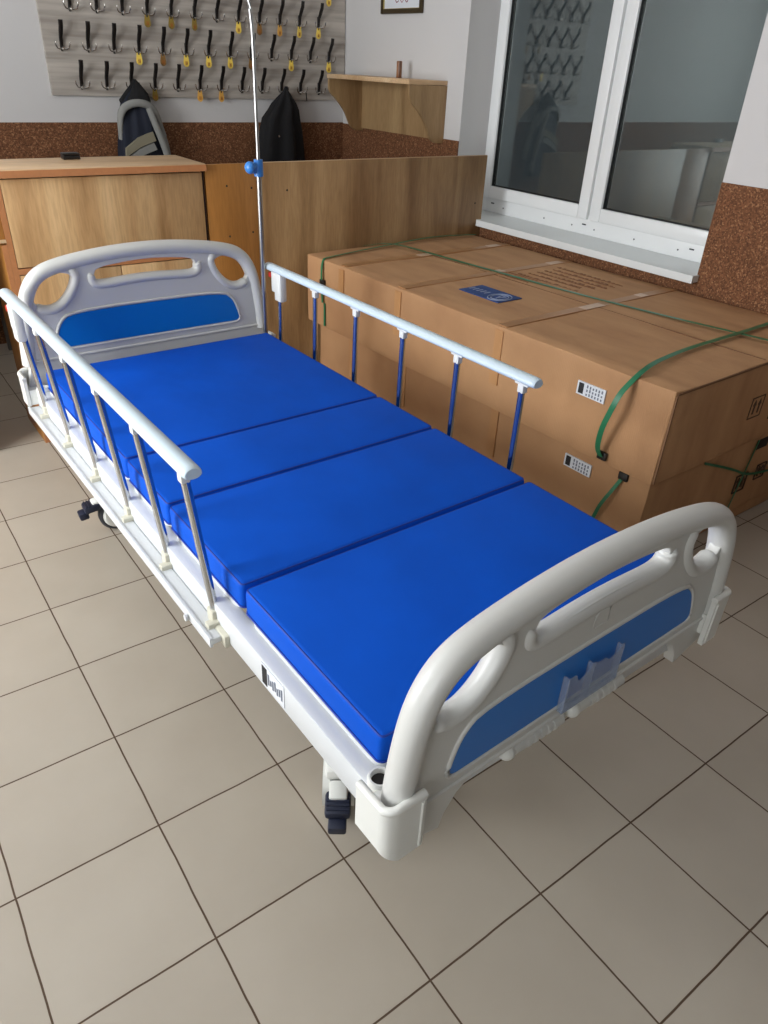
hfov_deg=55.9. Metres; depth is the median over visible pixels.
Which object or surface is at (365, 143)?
trim
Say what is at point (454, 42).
wall
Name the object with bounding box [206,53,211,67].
number tag
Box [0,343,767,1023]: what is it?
floor
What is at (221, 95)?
number tag
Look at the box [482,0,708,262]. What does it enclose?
window
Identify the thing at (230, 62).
number tag
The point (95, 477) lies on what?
socket
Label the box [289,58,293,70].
number tag
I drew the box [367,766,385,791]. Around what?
socket
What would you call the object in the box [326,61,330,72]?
number tag
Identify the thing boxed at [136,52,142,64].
number tag
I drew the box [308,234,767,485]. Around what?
carton
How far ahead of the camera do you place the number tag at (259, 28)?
4.21 m
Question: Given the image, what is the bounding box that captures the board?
[36,0,344,99]
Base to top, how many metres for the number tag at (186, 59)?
0.072 m
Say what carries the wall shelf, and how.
attached to the wall at (454, 42)
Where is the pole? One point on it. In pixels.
(256, 167)
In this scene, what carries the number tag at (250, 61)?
hanging from the board
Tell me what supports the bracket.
attached to the hospital bed
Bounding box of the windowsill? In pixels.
[476,210,699,283]
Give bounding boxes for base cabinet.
[0,155,208,441]
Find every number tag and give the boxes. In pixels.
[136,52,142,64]
[144,14,150,27]
[152,86,157,100]
[160,51,165,65]
[168,15,174,28]
[183,52,188,66]
[192,15,196,30]
[197,89,202,101]
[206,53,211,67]
[219,89,223,101]
[228,55,232,68]
[236,19,240,33]
[249,56,251,69]
[257,21,261,34]
[277,22,281,36]
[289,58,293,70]
[297,25,301,37]
[316,26,320,38]
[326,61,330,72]
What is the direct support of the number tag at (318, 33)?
hanging from the board
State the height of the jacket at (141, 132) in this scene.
0.588 m
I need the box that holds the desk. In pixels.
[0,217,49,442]
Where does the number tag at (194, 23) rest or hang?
hanging from the board
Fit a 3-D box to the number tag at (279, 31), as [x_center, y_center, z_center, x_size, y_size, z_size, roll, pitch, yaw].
[-0.619,-2.856,4.284,0.033,0.072,0.012,-22,40,-35]
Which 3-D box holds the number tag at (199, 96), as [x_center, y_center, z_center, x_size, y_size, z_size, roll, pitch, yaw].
[-1.066,-2.416,4.189,0.033,0.072,0.012,-16,36,-28]
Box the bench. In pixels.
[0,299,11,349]
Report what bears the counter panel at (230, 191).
on the floor
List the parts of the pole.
clamp knob, rod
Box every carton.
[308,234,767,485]
[320,325,767,531]
[699,492,767,533]
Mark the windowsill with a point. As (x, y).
(679, 269)
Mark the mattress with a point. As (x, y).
(357, 535)
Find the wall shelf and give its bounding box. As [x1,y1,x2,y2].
[327,74,447,142]
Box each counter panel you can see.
[203,163,260,285]
[262,155,487,362]
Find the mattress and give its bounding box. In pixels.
[46,333,654,763]
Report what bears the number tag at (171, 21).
hanging from the board
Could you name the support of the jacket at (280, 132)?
hanging from the board
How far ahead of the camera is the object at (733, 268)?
2.94 m
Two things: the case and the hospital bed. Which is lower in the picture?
the hospital bed
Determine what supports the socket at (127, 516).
attached to the hospital bed
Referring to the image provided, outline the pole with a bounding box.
[244,0,267,332]
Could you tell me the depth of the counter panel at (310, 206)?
3.58 m
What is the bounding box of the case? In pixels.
[60,152,80,159]
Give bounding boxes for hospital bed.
[0,239,736,860]
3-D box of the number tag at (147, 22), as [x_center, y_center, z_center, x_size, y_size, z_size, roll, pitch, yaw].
[-1.267,-2.634,3.871,0.033,0.072,0.012,-15,36,-27]
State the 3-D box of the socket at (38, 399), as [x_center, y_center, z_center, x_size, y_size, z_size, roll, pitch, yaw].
[-1.180,-0.399,2.518,0.043,0.078,0.043,-19,38,-31]
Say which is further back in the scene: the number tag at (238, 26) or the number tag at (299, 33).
the number tag at (299, 33)
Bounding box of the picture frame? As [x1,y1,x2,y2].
[380,0,423,13]
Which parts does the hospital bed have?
post, post, post, pedal arm, rail, post, headboard, inlay panel, post, post, post, post, pedal arm, bed frame, post, post, rail, post, handle knob, post, crank handle, footboard, inlay panel, handle knob, crank handle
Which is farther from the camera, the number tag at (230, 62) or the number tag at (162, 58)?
the number tag at (230, 62)
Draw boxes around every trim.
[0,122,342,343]
[342,123,458,158]
[479,227,694,294]
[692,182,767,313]
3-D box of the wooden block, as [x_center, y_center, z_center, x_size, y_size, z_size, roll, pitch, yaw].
[0.086,-2.505,4.097,0.020,0.082,0.034,16,34,20]
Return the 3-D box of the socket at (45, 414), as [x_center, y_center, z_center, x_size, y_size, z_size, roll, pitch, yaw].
[-1.144,-0.337,2.450,0.044,0.040,0.043,-20,38,-32]
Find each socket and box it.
[36,385,49,403]
[40,406,49,418]
[63,433,73,448]
[90,466,100,482]
[121,504,133,522]
[159,550,172,570]
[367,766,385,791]
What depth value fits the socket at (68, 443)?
2.27 m
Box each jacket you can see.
[117,79,170,155]
[259,86,304,161]
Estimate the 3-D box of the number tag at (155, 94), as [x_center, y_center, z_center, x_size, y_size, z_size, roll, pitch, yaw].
[-1.282,-2.341,4.052,0.033,0.072,0.012,-18,38,-30]
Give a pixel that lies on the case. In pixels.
(64, 155)
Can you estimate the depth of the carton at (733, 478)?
2.72 m
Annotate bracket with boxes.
[205,606,231,647]
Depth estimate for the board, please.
4.07 m
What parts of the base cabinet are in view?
door, flap door, door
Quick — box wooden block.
[396,61,401,77]
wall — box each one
[0,0,342,121]
[343,0,767,188]
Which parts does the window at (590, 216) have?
sash, sash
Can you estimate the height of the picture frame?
0.308 m
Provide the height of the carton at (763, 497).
0.054 m
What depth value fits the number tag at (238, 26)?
4.14 m
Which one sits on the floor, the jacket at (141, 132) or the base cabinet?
the base cabinet
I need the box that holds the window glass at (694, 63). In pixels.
[496,0,767,228]
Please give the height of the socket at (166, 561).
0.040 m
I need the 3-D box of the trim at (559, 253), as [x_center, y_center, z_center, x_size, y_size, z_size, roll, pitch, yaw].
[0.857,-1.047,3.870,0.006,0.735,1.625,-19,38,-31]
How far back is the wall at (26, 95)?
3.81 m

